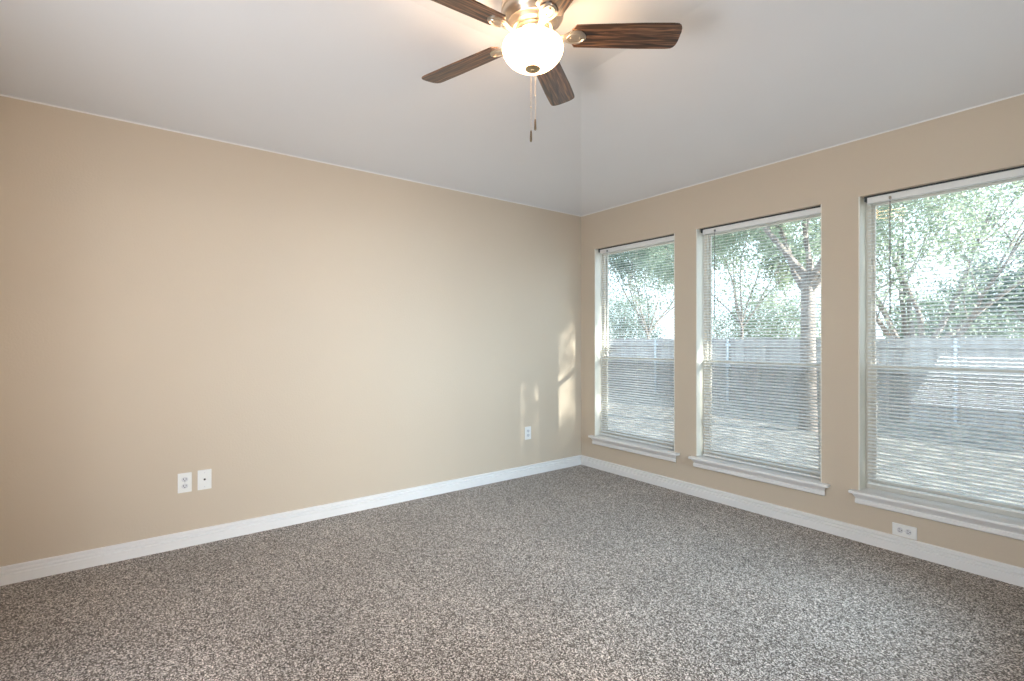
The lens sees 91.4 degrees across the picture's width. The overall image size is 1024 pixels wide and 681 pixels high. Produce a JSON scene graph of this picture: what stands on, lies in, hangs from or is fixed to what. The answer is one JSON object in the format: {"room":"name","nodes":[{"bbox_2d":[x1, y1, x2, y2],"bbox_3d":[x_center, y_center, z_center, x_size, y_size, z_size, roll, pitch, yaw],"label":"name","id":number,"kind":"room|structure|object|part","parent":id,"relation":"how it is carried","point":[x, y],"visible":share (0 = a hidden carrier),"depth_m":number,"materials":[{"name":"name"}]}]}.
{"room":"empty bedroom","nodes":[
{"label":"empty bedroom","id":0,"kind":"room"},
{"bbox_2d":[0,96,580,566],"bbox_3d":[-1.080,0.055,3.685,4.600,2.560,0.150,0,0,-37],"label":"wall","id":1,"kind":"structure","parent":0,"point":[301,333],"depth_m":3.13,"materials":[{"name":"beige paint"}]},
{"bbox_2d":[178,472,191,492],"bbox_3d":[-1.928,0.838,2.946,0.070,0.115,0.009,0,0,-37],"label":"wall outlet","id":2,"kind":"object","parent":1,"relation":"attached to","point":[184,479],"visible":1,"depth_m":2.94,"materials":[{"name":"white plastic"}]},
{"bbox_2d":[198,469,211,489],"bbox_3d":[-1.846,0.836,3.003,0.072,0.118,0.016,0,0,-37],"label":"outlet","id":3,"kind":"object","parent":1,"relation":"attached to","point":[204,476],"visible":1,"depth_m":3.00,"materials":[{"name":"white plastic"}]},
{"bbox_2d":[0,455,580,585],"bbox_3d":[-1.030,1.170,3.618,4.300,0.090,0.018,0,0,-37],"label":"baseboard","id":4,"kind":"structure","parent":1,"relation":"attached to","point":[24,571],"depth_m":3.12,"materials":[{"name":"white paint"}]},
{"bbox_2d":[0,94,580,216],"bbox_3d":[-1.034,-1.221,3.624,4.300,0.008,0.003,0,0,-37],"label":"trim","id":5,"kind":"structure","parent":1,"relation":"attached to","point":[0,94],"depth_m":3.14,"materials":[{"name":"white paint"}]},
{"bbox_2d":[525,426,530,439],"bbox_3d":[0.144,0.835,4.511,0.070,0.115,0.009,0,0,-37],"label":"wall outlet","id":6,"kind":"object","parent":1,"relation":"attached to","point":[527,429],"visible":1,"depth_m":4.51,"materials":[{"name":"white plastic"}]},
{"bbox_2d":[0,465,1023,680],"bbox_3d":[-0.304,1.275,1.828,5.600,0.120,4.050,0,0,-37],"label":"floor","id":7,"kind":"structure","parent":0,"point":[579,572],"depth_m":2.29,"materials":[{"name":"carpet"}]},
{"bbox_2d":[0,0,1023,215],"bbox_3d":[0.097,-1.435,2.146,4.324,0.420,3.774,0,0,-37],"label":"ceiling","id":8,"kind":"structure","parent":0,"point":[743,85],"depth_m":2.62,"materials":[{"name":"paint"}]},
{"bbox_2d":[422,0,681,141],"bbox_3d":[0.052,-1.220,2.144,1.185,0.609,1.233,0,0,-37],"label":"ceiling fan","id":9,"kind":"object","parent":8,"relation":"hanging from","point":[533,46],"visible":1,"depth_m":2.13,"materials":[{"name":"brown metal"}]},
{"bbox_3d":[-0.235,-1.320,2.406,0.473,0.006,0.138,0,12,36],"label":"blade","id":10,"kind":"part","parent":9,"relation":"part of","materials":[{"name":"brown wood"}]},
{"bbox_3d":[-0.235,-1.320,1.934,0.473,0.006,0.138,0,12,-36],"label":"blade","id":11,"kind":"part","parent":9,"relation":"part of","materials":[{"name":"brown wood"}]},
{"bbox_3d":[0.090,-1.230,2.169,0.265,0.109,0.265,0,0,-37],"label":"lamp shade","id":12,"kind":"part","parent":9,"relation":"part of","materials":[{"name":"white glass"}]},
{"bbox_3d":[0.213,-1.320,1.788,0.138,0.006,0.473,13,-4,-18],"label":"blade","id":13,"kind":"part","parent":9,"relation":"part of","materials":[{"name":"brown wood"}]},
{"bbox_3d":[0.214,-1.320,2.551,0.138,0.006,0.473,-13,-4,18],"label":"blade","id":14,"kind":"part","parent":9,"relation":"part of","materials":[{"name":"brown wood"}]},
{"bbox_3d":[0.491,-1.320,2.169,0.473,0.006,0.138,0,-12,0],"label":"blade","id":15,"kind":"part","parent":9,"relation":"part of","materials":[{"name":"brown wood"}]},
{"bbox_2d":[581,94,1023,567],"bbox_3d":[1.916,0.055,3.410,0.150,2.560,3.900,0,0,-37],"label":"wall","id":16,"kind":"structure","parent":0,"point":[987,138],"depth_m":3.16,"materials":[{"name":"beige paint"}]},
{"bbox_2d":[588,233,679,461],"bbox_3d":[1.099,0.057,4.447,0.200,1.860,0.978,0,0,-37],"label":"window","id":17,"kind":"structure","parent":16,"relation":"in","point":[659,452],"depth_m":4.78,"materials":[{"name":"white paint"}]},
{"bbox_3d":[1.080,0.916,4.432,0.152,0.018,0.978,0,0,-37],"label":"sill","id":18,"kind":"part","parent":17,"relation":"part of","materials":[{"name":"white paint"}]},
{"bbox_2d":[598,234,673,448],"bbox_3d":[1.101,0.011,4.442,0.039,1.768,0.873,0,0,-37],"label":"window blind","id":19,"kind":"object","parent":17,"relation":"attached to","point":[668,238],"visible":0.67,"depth_m":4.42,"materials":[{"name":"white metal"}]},
{"bbox_3d":[1.107,0.890,4.443,0.024,0.010,0.847,0,0,-37],"label":"rail","id":20,"kind":"part","parent":19,"relation":"part of","materials":[{"name":"white plastic"}]},
{"bbox_3d":[1.107,0.029,4.443,0.028,1.715,0.001,0,0,-37],"label":"ladder cord","id":21,"kind":"part","parent":19,"relation":"part of","materials":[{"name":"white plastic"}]},
{"bbox_3d":[1.147,0.515,4.492,0.020,0.731,0.820,0,0,-37],"label":"sash","id":22,"kind":"part","parent":17,"relation":"part of","materials":[{"name":"clear glass"}]},
{"bbox_3d":[1.164,-0.329,4.505,0.018,1.021,0.820,0,0,-37],"label":"sash","id":23,"kind":"part","parent":17,"relation":"part of","materials":[{"name":"clear glass"}]},
{"bbox_2d":[688,204,829,495],"bbox_3d":[1.754,0.057,3.580,0.200,1.860,0.986,0,0,-37],"label":"window","id":24,"kind":"structure","parent":16,"relation":"in","point":[813,485],"depth_m":3.90,"materials":[{"name":"white paint"}]},
{"bbox_3d":[1.734,0.916,3.566,0.152,0.018,0.986,0,0,-37],"label":"sill","id":25,"kind":"part","parent":24,"relation":"part of","materials":[{"name":"white paint"}]},
{"bbox_2d":[698,206,820,478],"bbox_3d":[1.743,0.012,3.574,0.060,1.770,0.894,0,0,-37],"label":"window blind","id":26,"kind":"object","parent":24,"relation":"attached to","point":[815,210],"visible":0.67,"depth_m":3.55,"materials":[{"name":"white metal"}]},
{"bbox_3d":[1.563,0.030,3.840,0.028,1.717,0.001,0,0,-37],"label":"ladder cord","id":27,"kind":"part","parent":26,"relation":"part of","materials":[{"name":"white fabric"}]},
{"bbox_3d":[1.761,0.892,3.576,0.024,0.010,0.855,0,0,-37],"label":"rail","id":28,"kind":"part","parent":26,"relation":"part of","materials":[{"name":"white plastic"}]},
{"bbox_3d":[1.802,0.515,3.626,0.020,0.731,0.828,0,0,-37],"label":"sash","id":29,"kind":"part","parent":24,"relation":"part of","materials":[{"name":"clear glass"}]},
{"bbox_3d":[1.819,-0.329,3.638,0.018,1.021,0.828,0,0,-37],"label":"sash","id":30,"kind":"part","parent":24,"relation":"part of","materials":[{"name":"clear glass"}]},
{"bbox_2d":[581,455,1023,586],"bbox_3d":[1.803,1.170,3.420,0.018,0.090,3.750,0,0,-37],"label":"baseboard","id":31,"kind":"structure","parent":16,"relation":"attached to","point":[1011,574],"depth_m":3.11,"materials":[{"name":"white paint"}]},
{"bbox_2d":[581,93,1023,216],"bbox_3d":[1.809,-1.221,3.424,0.003,0.008,3.750,0,0,-37],"label":"trim","id":32,"kind":"structure","parent":16,"relation":"attached to","point":[1020,93],"depth_m":3.12,"materials":[{"name":"white paint"}]},
{"bbox_2d":[892,522,916,539],"bbox_3d":[2.238,1.087,2.852,0.009,0.070,0.115,0,0,-37],"label":"wall outlet","id":33,"kind":"object","parent":16,"relation":"attached to","point":[898,529],"visible":1,"depth_m":2.85,"materials":[{"name":"white plastic"}]},
{"bbox_2d":[905,529,911,534],"bbox_3d":[2.248,1.087,2.835,0.003,0.034,0.028,0,0,-37],"label":"socket","id":34,"kind":"object","parent":33,"relation":"attached to","point":[907,531],"depth_m":2.83,"materials":[{"name":"grey plastic"}]},
{"bbox_2d":[848,176,1023,540],"bbox_3d":[2.416,0.057,2.704,0.200,1.860,0.983,0,0,-37],"label":"window","id":35,"kind":"structure","parent":16,"relation":"in","point":[1004,523],"depth_m":2.98,"materials":[{"name":"white paint"}]},
{"bbox_3d":[2.397,0.916,2.689,0.152,0.018,0.983,0,0,-37],"label":"sill","id":36,"kind":"part","parent":35,"relation":"part of","materials":[{"name":"white paint"}]},
{"bbox_2d":[864,166,1023,513],"bbox_3d":[2.417,-0.002,2.699,0.039,1.742,0.878,0,0,-37],"label":"window blind","id":37,"kind":"object","parent":35,"relation":"attached to","point":[1014,172],"visible":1,"depth_m":2.73,"materials":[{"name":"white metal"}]},
{"bbox_3d":[2.226,0.017,2.962,0.028,1.689,0.001,0,0,-37],"label":"ladder cord","id":38,"kind":"part","parent":37,"relation":"part of","materials":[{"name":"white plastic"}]},
{"bbox_3d":[2.423,0.864,2.700,0.024,0.010,0.852,0,0,-37],"label":"rail","id":39,"kind":"part","parent":37,"relation":"part of","materials":[{"name":"white plastic"}]},
{"bbox_3d":[2.423,0.017,2.700,0.028,1.689,0.001,0,0,-37],"label":"ladder cord","id":40,"kind":"part","parent":37,"relation":"part of","materials":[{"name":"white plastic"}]},
{"bbox_3d":[2.464,0.515,2.749,0.020,0.731,0.825,0,0,-37],"label":"sash","id":41,"kind":"part","parent":35,"relation":"part of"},
{"bbox_3d":[2.481,-0.329,2.761,0.018,1.021,0.825,0,0,-37],"label":"sash","id":42,"kind":"part","parent":35,"relation":"part of","materials":[{"name":"clear glass"}]},
{"label":"outside","id":43,"kind":"structure","parent":0,"visible":0},
{"bbox_2d":[608,365,1023,504],"bbox_3d":[15.741,1.665,22.562,45.000,0.080,70.000,0,0,-37],"label":"ground","id":44,"kind":"structure","parent":43,"point":[971,426],"depth_m":8.34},
{"bbox_2d":[609,290,665,338],"bbox_3d":[6.636,-0.737,31.097,2.856,5.002,7.428,0,0,-37],"label":"shrub","id":45,"kind":"object","parent":44,"relation":"on","point":[617,302],"visible":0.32,"depth_m":30.11,"materials":[{"name":"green plant"}]},
{"bbox_2d":[609,233,749,338],"bbox_3d":[7.427,-3.103,23.608,8.000,9.736,8.669,0,0,-37],"label":"leafy tree","id":46,"kind":"object","parent":44,"relation":"on","point":[620,255],"visible":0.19,"depth_m":23.47,"materials":[{"name":"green plant"}]},
{"bbox_2d":[640,222,820,338],"bbox_3d":[7.972,-2.356,17.921,7.260,8.241,6.088,0,0,-25],"label":"leafy tree","id":47,"kind":"object","parent":44,"relation":"on","point":[729,236],"visible":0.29,"depth_m":17.71,"materials":[{"name":"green plant"}]},
{"bbox_2d":[712,287,820,338],"bbox_3d":[12.744,-0.557,24.954,2.725,4.517,6.864,0,0,-40],"label":"shrub","id":48,"kind":"object","parent":44,"relation":"on","point":[780,298],"visible":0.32,"depth_m":24.60,"materials":[{"name":"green plant"}]},
{"bbox_3d":[13.017,-0.008,25.129,0.884,3.386,3.643,0,0,-27],"label":"stem","id":49,"kind":"part","parent":48,"relation":"part of","materials":[{"name":"green plant"}]},
{"bbox_2d":[608,337,1023,428],"bbox_3d":[2.318,0.823,18.682,0.134,1.785,40.013,0,0,-37],"label":"wooden fence","id":50,"kind":"object","parent":44,"relation":"on","point":[652,342],"visible":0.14,"depth_m":10.84,"materials":[{"name":"wood"}]},
{"bbox_3d":[4.514,0.838,15.724,0.073,1.755,0.140,0,0,-37],"label":"fence post","id":51,"kind":"part","parent":50,"relation":"part of","materials":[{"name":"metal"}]},
{"bbox_3d":[5.960,0.838,13.809,0.073,1.755,0.140,0,0,-37],"label":"fence post","id":52,"kind":"part","parent":50,"relation":"part of","materials":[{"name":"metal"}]},
{"bbox_3d":[2.333,0.671,18.701,0.038,0.088,40.000,0,0,-37],"label":"rail","id":53,"kind":"part","parent":50,"relation":"part of","materials":[{"name":"grey wood"}]},
{"bbox_3d":[2.333,0.121,18.701,0.038,0.088,40.000,0,0,-37],"label":"rail","id":54,"kind":"part","parent":50,"relation":"part of","materials":[{"name":"grey wood"}]},
{"bbox_3d":[2.333,1.271,18.701,0.038,0.088,40.000,0,0,-37],"label":"rail","id":55,"kind":"part","parent":50,"relation":"part of","materials":[{"name":"grey wood"}]},
{"bbox_3d":[8.853,0.838,9.978,0.073,1.755,0.140,0,0,-37],"label":"fence post","id":56,"kind":"part","parent":50,"relation":"part of","materials":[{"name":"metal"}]},
{"bbox_2d":[733,197,943,431],"bbox_3d":[5.162,-1.731,9.019,4.641,6.991,5.241,0,0,-37],"label":"tree","id":57,"kind":"object","parent":44,"relation":"on","point":[804,222],"visible":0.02,"depth_m":9.15,"materials":[{"name":"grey plant"}]},
{"bbox_2d":[768,180,1023,337],"bbox_3d":[10.589,-2.762,12.183,10.916,9.054,7.863,0,0,-37],"label":"shade tree","id":58,"kind":"object","parent":44,"relation":"on","point":[1011,185],"visible":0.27,"depth_m":10.69,"materials":[{"name":"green plant"}]},
{"bbox_2d":[882,280,1023,394],"bbox_3d":[14.268,-0.046,15.867,2.279,4.067,4.506,0,0,-32],"label":"shrub","id":59,"kind":"object","parent":44,"relation":"on","point":[930,299],"visible":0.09,"depth_m":15.80,"materials":[{"name":"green plant"}]},
{"bbox_3d":[14.195,0.351,15.577,2.214,2.664,0.724,0,0,41],"label":"stem","id":60,"kind":"part","parent":59,"relation":"part of","materials":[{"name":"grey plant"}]},
{"bbox_2d":[926,246,1023,341],"bbox_3d":[13.509,-1.020,12.309,4.490,5.571,3.964,0,0,-9],"label":"leafy tree","id":61,"kind":"object","parent":44,"relation":"on","point":[989,259],"visible":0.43,"depth_m":12.70,"materials":[{"name":"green plant"}]}
]}

